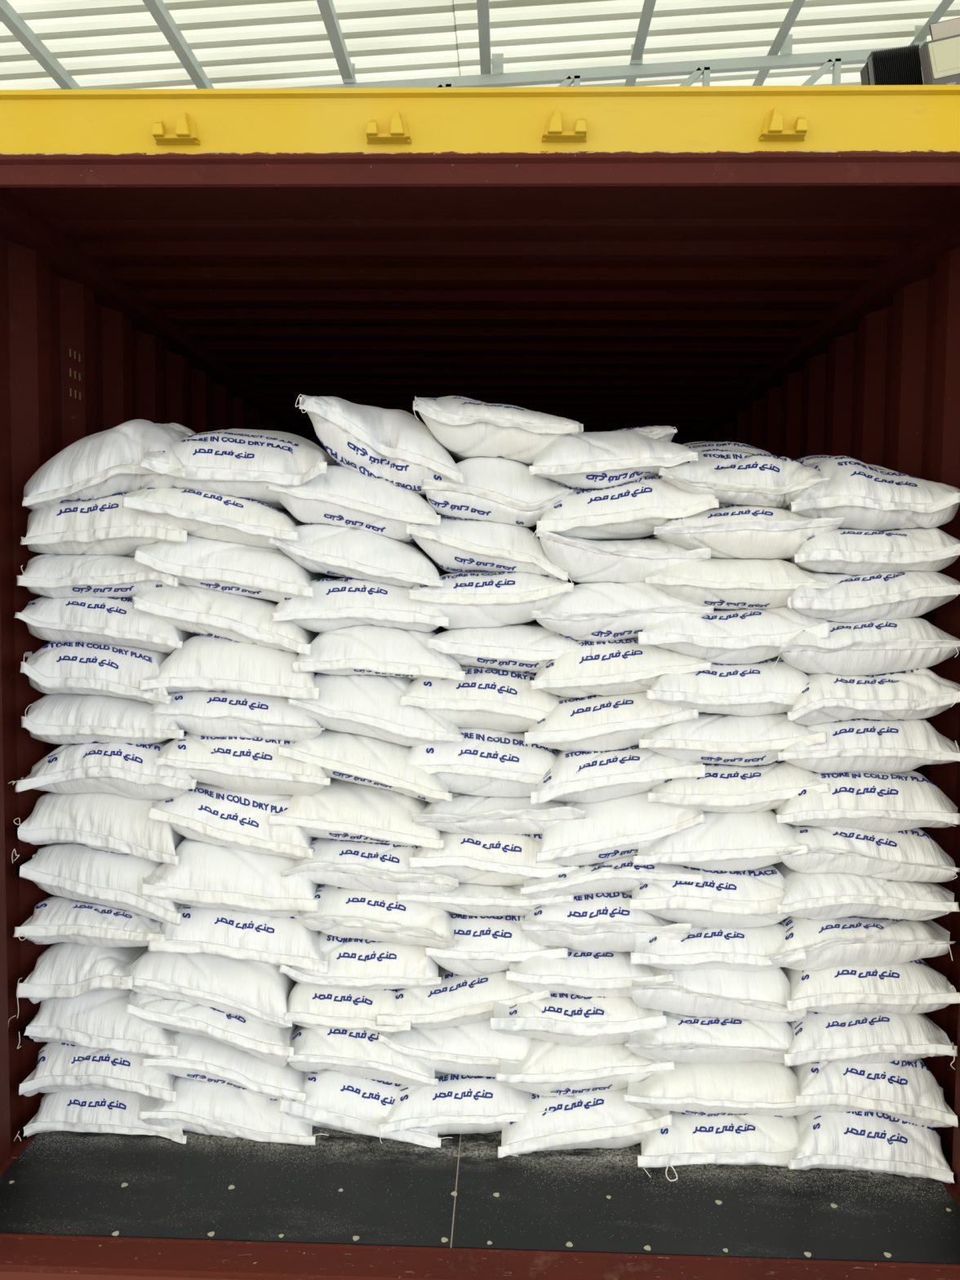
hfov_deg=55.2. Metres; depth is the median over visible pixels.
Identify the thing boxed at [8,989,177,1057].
woven sack
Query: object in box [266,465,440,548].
woven sack
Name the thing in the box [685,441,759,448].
print
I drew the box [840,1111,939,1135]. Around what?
print
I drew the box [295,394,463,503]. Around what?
woven sack
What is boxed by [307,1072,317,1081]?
print
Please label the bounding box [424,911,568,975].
woven sack
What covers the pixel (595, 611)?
woven sack
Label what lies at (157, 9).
roof beam
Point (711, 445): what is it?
print
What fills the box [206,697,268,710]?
print
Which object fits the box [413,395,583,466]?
woven sack
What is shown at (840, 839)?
print
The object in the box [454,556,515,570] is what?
print
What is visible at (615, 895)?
print
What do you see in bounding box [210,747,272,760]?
print
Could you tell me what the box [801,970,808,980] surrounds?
print
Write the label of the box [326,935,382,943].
print
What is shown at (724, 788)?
woven sack
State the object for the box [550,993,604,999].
print
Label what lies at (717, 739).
woven sack
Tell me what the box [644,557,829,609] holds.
woven sack
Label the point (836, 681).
print
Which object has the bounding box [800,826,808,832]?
print
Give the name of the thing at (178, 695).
print
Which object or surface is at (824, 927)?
print
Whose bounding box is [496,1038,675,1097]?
woven sack
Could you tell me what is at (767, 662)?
print
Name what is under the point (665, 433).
woven sack
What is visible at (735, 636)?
woven sack
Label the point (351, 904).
print
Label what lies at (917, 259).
trim
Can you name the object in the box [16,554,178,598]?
woven sack
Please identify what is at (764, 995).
woven sack
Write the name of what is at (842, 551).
woven sack
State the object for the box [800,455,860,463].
print
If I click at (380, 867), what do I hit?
woven sack
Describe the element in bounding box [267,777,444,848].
woven sack
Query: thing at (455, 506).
print
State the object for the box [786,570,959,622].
woven sack
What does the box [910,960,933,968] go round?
print
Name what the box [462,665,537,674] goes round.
print
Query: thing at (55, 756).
print
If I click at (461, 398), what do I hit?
print
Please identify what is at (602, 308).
ceiling
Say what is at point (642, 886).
print
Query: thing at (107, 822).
woven sack
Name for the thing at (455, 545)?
woven sack
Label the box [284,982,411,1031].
woven sack
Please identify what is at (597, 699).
print
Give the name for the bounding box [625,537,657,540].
print
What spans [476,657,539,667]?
print
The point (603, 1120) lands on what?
woven sack
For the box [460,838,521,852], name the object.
print
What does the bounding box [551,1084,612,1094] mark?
print
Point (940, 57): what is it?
floodlight
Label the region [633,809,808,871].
woven sack
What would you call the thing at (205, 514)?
woven sack
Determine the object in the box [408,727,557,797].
woven sack
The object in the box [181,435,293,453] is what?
print
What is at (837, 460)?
print
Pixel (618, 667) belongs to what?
woven sack
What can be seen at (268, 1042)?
woven sack
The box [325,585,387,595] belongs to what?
print
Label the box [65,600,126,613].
print
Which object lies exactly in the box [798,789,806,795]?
print
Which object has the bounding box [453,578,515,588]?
print
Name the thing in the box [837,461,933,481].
print
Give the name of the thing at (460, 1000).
woven sack
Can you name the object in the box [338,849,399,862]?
print
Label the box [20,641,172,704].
woven sack
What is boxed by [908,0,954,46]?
roof beam
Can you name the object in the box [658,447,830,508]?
woven sack
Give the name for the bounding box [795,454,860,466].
woven sack
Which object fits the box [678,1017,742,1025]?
print
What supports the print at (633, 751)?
attached to the woven sack at (580, 776)
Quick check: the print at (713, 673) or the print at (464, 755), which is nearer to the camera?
the print at (713, 673)
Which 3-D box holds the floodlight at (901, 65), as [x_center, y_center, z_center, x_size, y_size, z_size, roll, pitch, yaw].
[1.540,-2.079,3.440,0.210,0.229,0.120,1,3,2]
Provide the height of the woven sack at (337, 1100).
0.156 m
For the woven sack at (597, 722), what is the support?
on the woven sack at (580, 776)
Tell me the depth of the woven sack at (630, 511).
2.25 m
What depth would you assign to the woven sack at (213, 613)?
2.33 m
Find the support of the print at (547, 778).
attached to the woven sack at (580, 776)
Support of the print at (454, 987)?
attached to the woven sack at (460, 1000)
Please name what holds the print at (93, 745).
attached to the woven sack at (127, 770)
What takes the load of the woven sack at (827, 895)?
on the woven sack at (851, 940)
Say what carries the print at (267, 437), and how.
attached to the woven sack at (242, 463)
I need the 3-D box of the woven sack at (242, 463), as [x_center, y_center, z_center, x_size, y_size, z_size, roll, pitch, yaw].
[-0.608,-0.476,2.652,0.492,0.224,0.794,1,3,2]
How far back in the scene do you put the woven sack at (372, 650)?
2.33 m
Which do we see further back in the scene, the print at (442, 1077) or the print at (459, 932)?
the print at (442, 1077)
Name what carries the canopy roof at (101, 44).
on the roof beam at (326, 7)
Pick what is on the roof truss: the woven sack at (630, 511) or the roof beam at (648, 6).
the roof beam at (648, 6)
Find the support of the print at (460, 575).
on the woven sack at (468, 599)
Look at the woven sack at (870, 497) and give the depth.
2.19 m
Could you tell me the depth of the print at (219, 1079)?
2.42 m
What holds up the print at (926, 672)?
attached to the woven sack at (918, 693)
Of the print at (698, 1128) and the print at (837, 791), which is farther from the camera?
the print at (698, 1128)
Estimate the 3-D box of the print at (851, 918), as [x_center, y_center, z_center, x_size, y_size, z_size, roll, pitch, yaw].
[0.963,0.700,2.319,0.284,0.013,0.034,1,3,-1]
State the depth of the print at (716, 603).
2.25 m
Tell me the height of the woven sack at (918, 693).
0.159 m
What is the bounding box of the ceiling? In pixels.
[3,185,959,515]
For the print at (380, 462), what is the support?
attached to the woven sack at (397, 447)
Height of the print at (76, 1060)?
0.023 m
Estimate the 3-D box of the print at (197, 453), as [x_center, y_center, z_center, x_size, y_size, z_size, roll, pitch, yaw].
[-0.646,-0.470,2.318,0.158,0.024,0.018,1,3,2]
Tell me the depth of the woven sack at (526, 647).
2.33 m
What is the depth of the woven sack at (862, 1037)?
2.26 m
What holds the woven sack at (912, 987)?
on the woven sack at (862, 1037)
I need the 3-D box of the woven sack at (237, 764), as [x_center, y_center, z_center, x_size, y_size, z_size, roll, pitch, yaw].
[-0.590,0.308,2.694,0.488,0.178,0.789,1,3,2]
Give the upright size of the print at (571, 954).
0.012 m
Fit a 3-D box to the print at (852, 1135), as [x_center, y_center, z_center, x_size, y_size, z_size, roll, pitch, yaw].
[0.982,1.230,2.275,0.160,0.032,0.017,1,3,2]
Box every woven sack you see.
[8,732,196,799]
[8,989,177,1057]
[11,842,181,925]
[13,596,199,653]
[13,791,186,866]
[13,895,164,947]
[13,1090,186,1143]
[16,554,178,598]
[16,942,147,1018]
[17,1041,176,1102]
[20,492,186,557]
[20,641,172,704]
[21,693,186,744]
[22,418,187,511]
[120,948,297,1027]
[122,486,306,549]
[125,991,298,1066]
[132,583,319,654]
[134,533,342,602]
[137,1075,328,1145]
[138,635,319,699]
[139,428,338,512]
[140,1030,306,1102]
[141,837,319,917]
[146,690,324,742]
[147,781,314,859]
[147,903,328,973]
[153,732,330,795]
[158,422,195,435]
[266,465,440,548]
[267,523,448,586]
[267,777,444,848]
[270,577,448,632]
[276,728,452,802]
[279,931,441,990]
[279,1068,452,1148]
[280,837,458,893]
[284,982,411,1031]
[285,1025,438,1086]
[287,672,464,746]
[292,624,465,680]
[293,884,457,948]
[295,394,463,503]
[375,964,550,1028]
[377,1017,533,1077]
[377,1071,552,1134]
[395,882,573,915]
[400,665,559,732]
[405,515,573,584]
[408,571,573,629]
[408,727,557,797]
[408,831,578,886]
[411,791,585,834]
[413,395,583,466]
[422,456,573,533]
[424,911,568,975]
[426,619,591,674]
[490,993,666,1047]
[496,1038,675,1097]
[497,1087,671,1158]
[506,946,673,997]
[520,854,703,898]
[520,890,691,952]
[524,691,698,751]
[525,475,719,540]
[528,431,698,490]
[529,638,711,697]
[530,744,705,804]
[532,582,714,642]
[536,529,711,584]
[536,789,705,866]
[611,425,677,441]
[623,1060,814,1117]
[624,1011,793,1063]
[627,966,806,1022]
[628,864,789,928]
[631,921,806,972]
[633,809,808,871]
[637,606,830,664]
[637,1111,799,1181]
[639,712,826,766]
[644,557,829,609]
[645,502,845,559]
[646,657,808,716]
[647,760,830,813]
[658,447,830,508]
[681,441,771,454]
[768,915,955,970]
[771,617,959,675]
[771,809,959,882]
[771,862,959,920]
[772,770,959,832]
[777,718,959,773]
[780,958,959,1014]
[781,527,959,575]
[783,1010,957,1069]
[784,667,959,725]
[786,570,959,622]
[787,455,959,530]
[787,1110,956,1185]
[788,1057,959,1128]
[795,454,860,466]
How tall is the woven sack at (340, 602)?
0.147 m
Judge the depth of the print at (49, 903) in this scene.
2.43 m
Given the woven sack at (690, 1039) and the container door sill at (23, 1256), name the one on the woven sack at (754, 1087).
the woven sack at (690, 1039)
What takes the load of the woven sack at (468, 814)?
on the woven sack at (497, 859)
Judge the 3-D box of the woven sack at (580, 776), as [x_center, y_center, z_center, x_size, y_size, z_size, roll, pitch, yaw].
[0.351,0.327,2.632,0.438,0.161,0.788,1,3,2]
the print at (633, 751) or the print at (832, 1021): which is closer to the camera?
the print at (832, 1021)
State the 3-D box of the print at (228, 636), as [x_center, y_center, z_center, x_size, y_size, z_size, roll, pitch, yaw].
[-0.664,-0.005,2.374,0.162,0.030,0.022,1,3,2]
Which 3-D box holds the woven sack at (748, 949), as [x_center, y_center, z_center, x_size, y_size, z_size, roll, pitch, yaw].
[0.600,0.762,2.628,0.450,0.128,0.793,1,3,2]
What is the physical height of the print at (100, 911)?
0.029 m
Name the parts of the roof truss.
web post, web post, web post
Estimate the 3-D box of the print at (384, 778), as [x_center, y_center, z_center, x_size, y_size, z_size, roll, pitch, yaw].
[-0.299,0.359,2.357,0.158,0.044,0.021,1,3,2]
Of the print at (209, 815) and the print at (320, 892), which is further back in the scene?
the print at (320, 892)
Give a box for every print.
[26,588,132,598]
[35,895,57,908]
[36,1043,46,1064]
[42,642,151,662]
[47,744,62,763]
[56,502,118,515]
[56,655,118,669]
[60,493,115,502]
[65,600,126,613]
[67,1098,126,1109]
[71,842,128,854]
[71,1054,130,1066]
[72,586,133,593]
[72,741,159,751]
[72,904,132,918]
[82,749,142,763]
[108,597,132,602]
[174,691,182,700]
[177,732,187,749]
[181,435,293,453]
[182,489,243,507]
[182,906,191,918]
[186,1074,246,1089]
[187,431,297,445]
[188,787,288,813]
[192,448,254,458]
[193,631,239,642]
[198,804,258,827]
[200,582,261,594]
[200,736,294,744]
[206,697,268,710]
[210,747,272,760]
[210,1007,245,1022]
[214,917,274,933]
[240,497,282,512]
[292,1026,302,1039]
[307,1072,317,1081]
[311,993,372,1004]
[315,434,421,491]
[315,577,358,581]
[315,884,324,897]
[324,514,385,532]
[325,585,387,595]
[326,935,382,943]
[327,571,366,580]
[327,1029,379,1041]
[328,832,389,842]
[330,839,417,848]
[333,771,392,787]
[333,777,403,794]
[336,951,396,961]
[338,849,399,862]
[340,1085,395,1105]
[345,897,405,911]
[347,441,408,471]
[353,669,413,676]
[365,1078,400,1086]
[395,989,403,999]
[400,1087,408,1101]
[423,681,431,686]
[426,747,434,753]
[427,977,488,996]
[428,497,491,515]
[432,1088,493,1100]
[433,474,441,479]
[435,561,496,572]
[435,1074,496,1081]
[438,513,478,520]
[438,973,458,979]
[441,571,515,579]
[448,914,524,920]
[453,396,556,416]
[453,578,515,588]
[453,927,511,938]
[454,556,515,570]
[456,682,517,694]
[457,749,519,762]
[460,732,556,755]
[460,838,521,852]
[462,402,524,410]
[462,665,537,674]
[462,668,533,680]
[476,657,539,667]
[509,1004,516,1014]
[521,834,542,838]
[533,906,542,915]
[542,1006,604,1017]
[542,1097,604,1115]
[543,768,551,782]
[545,659,553,667]
[546,477,589,490]
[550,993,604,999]
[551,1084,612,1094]
[559,694,604,703]
[564,746,646,757]
[567,906,629,918]
[568,951,613,958]
[570,699,633,716]
[573,892,631,900]
[576,475,660,493]
[576,755,639,773]
[578,639,638,646]
[579,649,642,663]
[586,471,650,482]
[587,486,652,503]
[591,630,642,637]
[591,861,654,871]
[598,849,637,857]
[613,425,653,431]
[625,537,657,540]
[639,884,647,889]
[660,1128,668,1133]
[672,880,736,890]
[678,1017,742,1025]
[680,929,744,941]
[683,866,777,875]
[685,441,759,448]
[685,1111,747,1115]
[688,442,756,448]
[693,1123,755,1133]
[695,669,759,676]
[697,771,760,779]
[701,755,766,762]
[702,448,788,457]
[702,611,761,619]
[702,760,776,766]
[702,760,784,766]
[703,453,805,466]
[704,600,769,607]
[707,509,773,518]
[710,504,785,509]
[713,659,783,665]
[714,462,779,472]
[782,916,793,939]
[794,1021,802,1035]
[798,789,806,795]
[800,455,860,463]
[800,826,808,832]
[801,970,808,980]
[808,916,908,921]
[811,1062,819,1073]
[813,1115,821,1129]
[818,922,884,933]
[821,772,941,790]
[826,1015,889,1028]
[830,622,897,631]
[831,786,898,796]
[832,726,898,735]
[832,831,897,847]
[833,678,898,684]
[834,456,890,471]
[834,718,938,732]
[834,969,899,979]
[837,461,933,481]
[837,572,905,583]
[840,531,906,536]
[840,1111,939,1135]
[843,1067,907,1084]
[844,1127,907,1144]
[850,471,917,486]
[866,667,930,677]
[889,1060,938,1084]
[897,830,939,845]
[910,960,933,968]
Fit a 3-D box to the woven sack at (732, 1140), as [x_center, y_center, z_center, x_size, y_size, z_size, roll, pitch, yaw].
[0.626,1.248,2.643,0.476,0.119,0.816,1,3,2]
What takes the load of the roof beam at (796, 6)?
on the roof truss
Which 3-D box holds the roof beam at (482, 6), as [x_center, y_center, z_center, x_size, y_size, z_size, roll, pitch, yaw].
[0.048,-4.999,7.920,0.090,0.100,18.500,1,3,2]
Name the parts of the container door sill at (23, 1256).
sill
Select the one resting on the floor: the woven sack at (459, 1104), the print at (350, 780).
the woven sack at (459, 1104)
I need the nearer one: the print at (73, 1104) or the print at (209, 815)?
the print at (209, 815)
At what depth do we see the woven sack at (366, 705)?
2.34 m
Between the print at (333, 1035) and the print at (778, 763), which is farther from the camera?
the print at (333, 1035)
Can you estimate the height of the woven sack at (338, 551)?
0.173 m
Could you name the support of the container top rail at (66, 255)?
attached to the wall at (126, 372)
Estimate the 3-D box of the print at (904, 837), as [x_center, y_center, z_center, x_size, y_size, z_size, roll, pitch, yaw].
[0.998,0.482,2.282,0.289,0.062,0.029,1,3,5]
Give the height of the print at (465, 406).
0.023 m
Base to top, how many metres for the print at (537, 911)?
0.023 m
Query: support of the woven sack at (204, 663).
on the woven sack at (211, 713)
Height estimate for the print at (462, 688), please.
0.030 m
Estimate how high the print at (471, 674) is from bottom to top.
0.061 m
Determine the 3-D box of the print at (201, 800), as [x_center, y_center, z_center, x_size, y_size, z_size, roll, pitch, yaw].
[-0.624,0.421,2.390,0.291,0.060,0.024,1,3,9]
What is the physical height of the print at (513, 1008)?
0.012 m
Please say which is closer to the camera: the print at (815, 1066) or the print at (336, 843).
the print at (815, 1066)
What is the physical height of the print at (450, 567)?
0.069 m
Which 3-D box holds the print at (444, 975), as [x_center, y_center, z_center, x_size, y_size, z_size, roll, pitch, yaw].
[-0.027,0.892,2.463,0.279,0.043,0.030,0,3,-5]
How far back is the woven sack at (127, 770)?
2.36 m
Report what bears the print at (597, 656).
attached to the woven sack at (618, 667)
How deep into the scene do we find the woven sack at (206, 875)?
2.36 m
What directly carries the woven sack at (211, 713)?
on the woven sack at (237, 764)
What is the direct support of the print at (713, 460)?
attached to the woven sack at (735, 476)
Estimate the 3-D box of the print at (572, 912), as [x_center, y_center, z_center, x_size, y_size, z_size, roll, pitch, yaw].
[0.299,0.688,2.317,0.158,0.026,0.020,1,3,2]
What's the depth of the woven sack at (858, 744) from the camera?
2.22 m
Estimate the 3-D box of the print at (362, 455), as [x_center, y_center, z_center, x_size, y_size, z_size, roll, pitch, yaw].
[-0.255,-0.463,2.329,0.157,0.073,0.050,1,3,2]
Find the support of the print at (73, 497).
attached to the woven sack at (106, 463)
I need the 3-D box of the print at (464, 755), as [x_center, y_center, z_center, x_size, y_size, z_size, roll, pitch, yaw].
[0.022,0.297,2.352,0.157,0.030,0.014,1,3,4]
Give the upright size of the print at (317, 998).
0.021 m
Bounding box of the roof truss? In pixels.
[280,25,926,88]
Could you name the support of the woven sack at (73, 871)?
on the woven sack at (55, 918)
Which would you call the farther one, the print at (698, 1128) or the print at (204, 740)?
the print at (204, 740)
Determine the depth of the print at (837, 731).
2.23 m
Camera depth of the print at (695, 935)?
2.30 m
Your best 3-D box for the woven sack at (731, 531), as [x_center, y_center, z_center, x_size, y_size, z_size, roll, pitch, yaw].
[0.657,-0.289,2.569,0.483,0.147,0.794,1,3,2]
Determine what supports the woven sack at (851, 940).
on the woven sack at (912, 987)
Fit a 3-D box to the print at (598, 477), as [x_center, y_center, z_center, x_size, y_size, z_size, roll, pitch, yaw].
[0.343,-0.403,2.268,0.161,0.027,0.020,0,3,-5]
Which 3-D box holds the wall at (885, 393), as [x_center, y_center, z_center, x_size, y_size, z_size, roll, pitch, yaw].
[1.370,-0.155,7.964,0.039,2.340,11.880,1,3,2]
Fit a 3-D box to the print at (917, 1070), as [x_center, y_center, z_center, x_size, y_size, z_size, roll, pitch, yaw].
[1.024,1.093,2.314,0.269,0.107,0.042,1,3,-1]
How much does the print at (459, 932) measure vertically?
0.021 m
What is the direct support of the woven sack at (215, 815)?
on the woven sack at (206, 875)
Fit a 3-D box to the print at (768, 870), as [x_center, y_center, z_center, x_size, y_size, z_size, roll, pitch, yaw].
[0.603,0.585,2.317,0.284,0.016,0.028,1,3,3]
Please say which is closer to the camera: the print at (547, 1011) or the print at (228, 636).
the print at (547, 1011)
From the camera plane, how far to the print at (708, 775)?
2.27 m
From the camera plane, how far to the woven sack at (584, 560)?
2.27 m
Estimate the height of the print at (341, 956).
0.021 m
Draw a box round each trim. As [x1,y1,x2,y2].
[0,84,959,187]
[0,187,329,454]
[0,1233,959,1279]
[677,203,959,444]
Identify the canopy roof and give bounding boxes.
[0,0,460,89]
[453,0,959,87]
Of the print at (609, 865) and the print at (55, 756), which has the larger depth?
the print at (55, 756)
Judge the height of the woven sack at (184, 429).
0.111 m
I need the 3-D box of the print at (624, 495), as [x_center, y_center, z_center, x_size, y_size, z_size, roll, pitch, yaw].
[0.343,-0.355,2.256,0.159,0.044,0.016,1,3,2]
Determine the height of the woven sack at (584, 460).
0.173 m
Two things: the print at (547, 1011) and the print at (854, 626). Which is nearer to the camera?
the print at (854, 626)
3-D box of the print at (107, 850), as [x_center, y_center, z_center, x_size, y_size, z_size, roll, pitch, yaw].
[-1.003,0.550,2.422,0.159,0.032,0.024,1,3,-2]
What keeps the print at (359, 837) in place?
attached to the woven sack at (341, 810)
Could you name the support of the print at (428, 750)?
attached to the woven sack at (489, 762)
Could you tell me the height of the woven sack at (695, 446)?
0.089 m
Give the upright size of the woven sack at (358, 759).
0.192 m
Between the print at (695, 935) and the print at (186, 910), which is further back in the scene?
the print at (186, 910)
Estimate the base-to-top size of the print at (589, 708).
0.043 m
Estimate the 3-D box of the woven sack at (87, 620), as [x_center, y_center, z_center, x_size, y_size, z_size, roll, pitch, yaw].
[-0.948,-0.060,2.674,0.422,0.167,0.810,1,3,2]
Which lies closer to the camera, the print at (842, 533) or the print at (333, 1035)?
the print at (842, 533)
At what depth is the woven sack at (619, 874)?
2.31 m
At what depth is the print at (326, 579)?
2.39 m
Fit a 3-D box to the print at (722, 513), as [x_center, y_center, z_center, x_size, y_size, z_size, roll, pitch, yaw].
[0.634,-0.308,2.239,0.160,0.024,0.020,1,3,2]
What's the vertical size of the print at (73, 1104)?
0.019 m
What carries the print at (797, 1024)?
attached to the woven sack at (862, 1037)
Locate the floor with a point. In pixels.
(318, 1201)
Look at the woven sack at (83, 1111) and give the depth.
2.43 m
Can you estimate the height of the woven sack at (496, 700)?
0.191 m
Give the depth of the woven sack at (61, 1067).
2.41 m
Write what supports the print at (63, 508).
attached to the woven sack at (100, 526)
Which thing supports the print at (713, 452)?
attached to the woven sack at (735, 476)
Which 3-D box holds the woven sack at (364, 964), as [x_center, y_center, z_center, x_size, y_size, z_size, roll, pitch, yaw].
[-0.312,0.837,2.739,0.450,0.148,0.796,1,3,2]
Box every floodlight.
[860,44,923,84]
[918,17,959,84]
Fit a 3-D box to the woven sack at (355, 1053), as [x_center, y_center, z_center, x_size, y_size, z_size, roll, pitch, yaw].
[-0.308,1.084,2.750,0.425,0.172,0.791,1,3,2]
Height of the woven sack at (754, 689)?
0.145 m
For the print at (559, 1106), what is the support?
attached to the woven sack at (603, 1120)
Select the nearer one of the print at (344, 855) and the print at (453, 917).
the print at (344, 855)
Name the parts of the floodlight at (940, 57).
glass, panel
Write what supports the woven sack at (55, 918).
on the woven sack at (65, 970)
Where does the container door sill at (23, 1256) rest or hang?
attached to the wall at (126, 372)
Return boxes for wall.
[0,235,288,1168]
[700,247,959,1195]
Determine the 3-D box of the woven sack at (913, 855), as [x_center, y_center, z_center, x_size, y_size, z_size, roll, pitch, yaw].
[0.951,0.509,2.562,0.446,0.154,0.819,1,3,2]
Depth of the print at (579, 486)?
2.30 m
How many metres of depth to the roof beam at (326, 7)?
7.44 m
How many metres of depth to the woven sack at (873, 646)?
2.20 m
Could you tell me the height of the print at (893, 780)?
0.038 m
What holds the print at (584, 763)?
attached to the woven sack at (580, 776)
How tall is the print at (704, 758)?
0.023 m
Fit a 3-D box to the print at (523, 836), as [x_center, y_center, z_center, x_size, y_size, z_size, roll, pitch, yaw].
[0.064,0.522,2.413,0.281,0.061,0.042,1,3,0]
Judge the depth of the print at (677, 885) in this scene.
2.27 m
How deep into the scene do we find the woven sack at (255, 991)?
2.40 m
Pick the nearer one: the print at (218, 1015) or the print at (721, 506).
the print at (721, 506)
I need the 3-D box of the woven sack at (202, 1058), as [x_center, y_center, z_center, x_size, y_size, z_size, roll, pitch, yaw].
[-0.664,1.121,2.761,0.453,0.180,0.766,1,3,2]
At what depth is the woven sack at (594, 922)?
2.31 m
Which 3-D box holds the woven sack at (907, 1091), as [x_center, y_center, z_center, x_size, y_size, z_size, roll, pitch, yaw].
[0.991,1.114,2.615,0.386,0.197,0.779,1,3,4]
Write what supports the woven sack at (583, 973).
on the woven sack at (566, 1019)
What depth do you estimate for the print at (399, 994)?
2.43 m
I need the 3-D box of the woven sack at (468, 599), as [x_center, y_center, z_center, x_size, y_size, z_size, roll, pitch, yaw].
[0.043,-0.120,2.670,0.421,0.158,0.789,1,3,2]
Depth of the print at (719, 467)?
2.23 m
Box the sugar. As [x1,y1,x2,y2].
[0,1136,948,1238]
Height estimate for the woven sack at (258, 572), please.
0.184 m
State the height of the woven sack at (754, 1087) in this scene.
0.151 m
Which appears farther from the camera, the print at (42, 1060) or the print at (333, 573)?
the print at (42, 1060)
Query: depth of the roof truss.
7.97 m
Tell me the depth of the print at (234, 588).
2.35 m
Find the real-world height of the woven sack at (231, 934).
0.165 m
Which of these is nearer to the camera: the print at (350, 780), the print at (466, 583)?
the print at (466, 583)
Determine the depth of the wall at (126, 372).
2.43 m
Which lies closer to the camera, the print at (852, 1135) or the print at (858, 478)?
the print at (858, 478)
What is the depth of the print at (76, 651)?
2.38 m
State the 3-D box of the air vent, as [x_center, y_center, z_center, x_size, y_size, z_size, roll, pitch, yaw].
[-1.156,-0.757,2.620,0.004,0.132,0.058,1,3,2]
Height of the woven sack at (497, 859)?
0.166 m
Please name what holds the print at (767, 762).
attached to the woven sack at (717, 739)
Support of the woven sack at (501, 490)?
on the woven sack at (455, 545)
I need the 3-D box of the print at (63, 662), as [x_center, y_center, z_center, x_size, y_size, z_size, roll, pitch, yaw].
[-1.007,0.058,2.356,0.159,0.033,0.014,1,3,0]
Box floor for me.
[0,1124,959,1264]
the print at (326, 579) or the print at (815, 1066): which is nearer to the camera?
the print at (815, 1066)
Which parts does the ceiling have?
roof plate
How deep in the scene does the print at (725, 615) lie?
2.26 m
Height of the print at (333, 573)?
0.029 m
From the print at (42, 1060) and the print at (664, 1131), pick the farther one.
the print at (42, 1060)
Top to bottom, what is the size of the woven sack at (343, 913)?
0.168 m
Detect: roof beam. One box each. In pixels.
[0,0,82,89]
[142,0,214,88]
[316,0,356,82]
[476,0,491,74]
[624,0,656,86]
[751,0,804,85]
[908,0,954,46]
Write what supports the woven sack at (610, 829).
on the woven sack at (619, 874)
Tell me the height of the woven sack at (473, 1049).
0.184 m
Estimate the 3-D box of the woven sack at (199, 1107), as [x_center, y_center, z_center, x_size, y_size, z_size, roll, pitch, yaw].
[-0.638,1.218,2.753,0.524,0.140,0.786,1,3,2]
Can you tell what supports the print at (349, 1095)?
attached to the woven sack at (337, 1100)
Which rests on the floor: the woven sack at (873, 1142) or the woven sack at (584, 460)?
the woven sack at (873, 1142)
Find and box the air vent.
[69,348,80,399]
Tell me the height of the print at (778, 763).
0.017 m
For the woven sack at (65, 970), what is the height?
0.167 m
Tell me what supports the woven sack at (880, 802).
on the woven sack at (913, 855)
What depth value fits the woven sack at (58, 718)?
2.36 m
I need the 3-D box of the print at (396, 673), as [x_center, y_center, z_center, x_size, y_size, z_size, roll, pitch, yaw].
[-0.243,0.082,2.340,0.159,0.022,0.027,1,3,2]
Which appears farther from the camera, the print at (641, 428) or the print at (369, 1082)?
the print at (641, 428)
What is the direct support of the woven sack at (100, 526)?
on the woven sack at (50, 575)
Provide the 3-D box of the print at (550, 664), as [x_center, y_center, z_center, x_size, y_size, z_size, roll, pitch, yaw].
[0.176,0.053,2.333,0.021,0.029,0.090,1,3,2]
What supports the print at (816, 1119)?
attached to the woven sack at (873, 1142)
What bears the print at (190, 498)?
attached to the woven sack at (205, 514)
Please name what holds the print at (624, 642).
attached to the woven sack at (618, 667)
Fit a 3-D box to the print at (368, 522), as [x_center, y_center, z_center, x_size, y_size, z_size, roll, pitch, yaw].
[-0.320,-0.298,2.342,0.159,0.044,0.025,1,3,2]
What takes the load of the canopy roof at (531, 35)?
on the roof beam at (482, 6)
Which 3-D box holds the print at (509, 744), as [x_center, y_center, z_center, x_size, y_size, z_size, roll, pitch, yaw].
[0.058,0.271,2.387,0.282,0.056,0.028,1,3,0]
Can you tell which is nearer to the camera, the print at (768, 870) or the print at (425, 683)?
the print at (768, 870)
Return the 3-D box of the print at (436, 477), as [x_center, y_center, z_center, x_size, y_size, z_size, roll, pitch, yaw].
[-0.105,-0.400,2.344,0.020,0.034,0.085,1,3,2]
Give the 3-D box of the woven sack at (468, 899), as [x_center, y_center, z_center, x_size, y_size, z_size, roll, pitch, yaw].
[0.029,0.666,2.712,0.468,0.096,0.785,1,3,2]
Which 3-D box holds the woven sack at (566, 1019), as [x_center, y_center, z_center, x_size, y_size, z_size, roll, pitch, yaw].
[0.252,0.961,2.671,0.460,0.149,0.806,1,3,2]
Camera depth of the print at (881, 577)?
2.21 m
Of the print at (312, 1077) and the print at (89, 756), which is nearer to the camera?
the print at (89, 756)
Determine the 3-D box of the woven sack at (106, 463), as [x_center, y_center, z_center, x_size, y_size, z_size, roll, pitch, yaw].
[-0.935,-0.473,2.588,0.440,0.260,0.693,1,3,2]

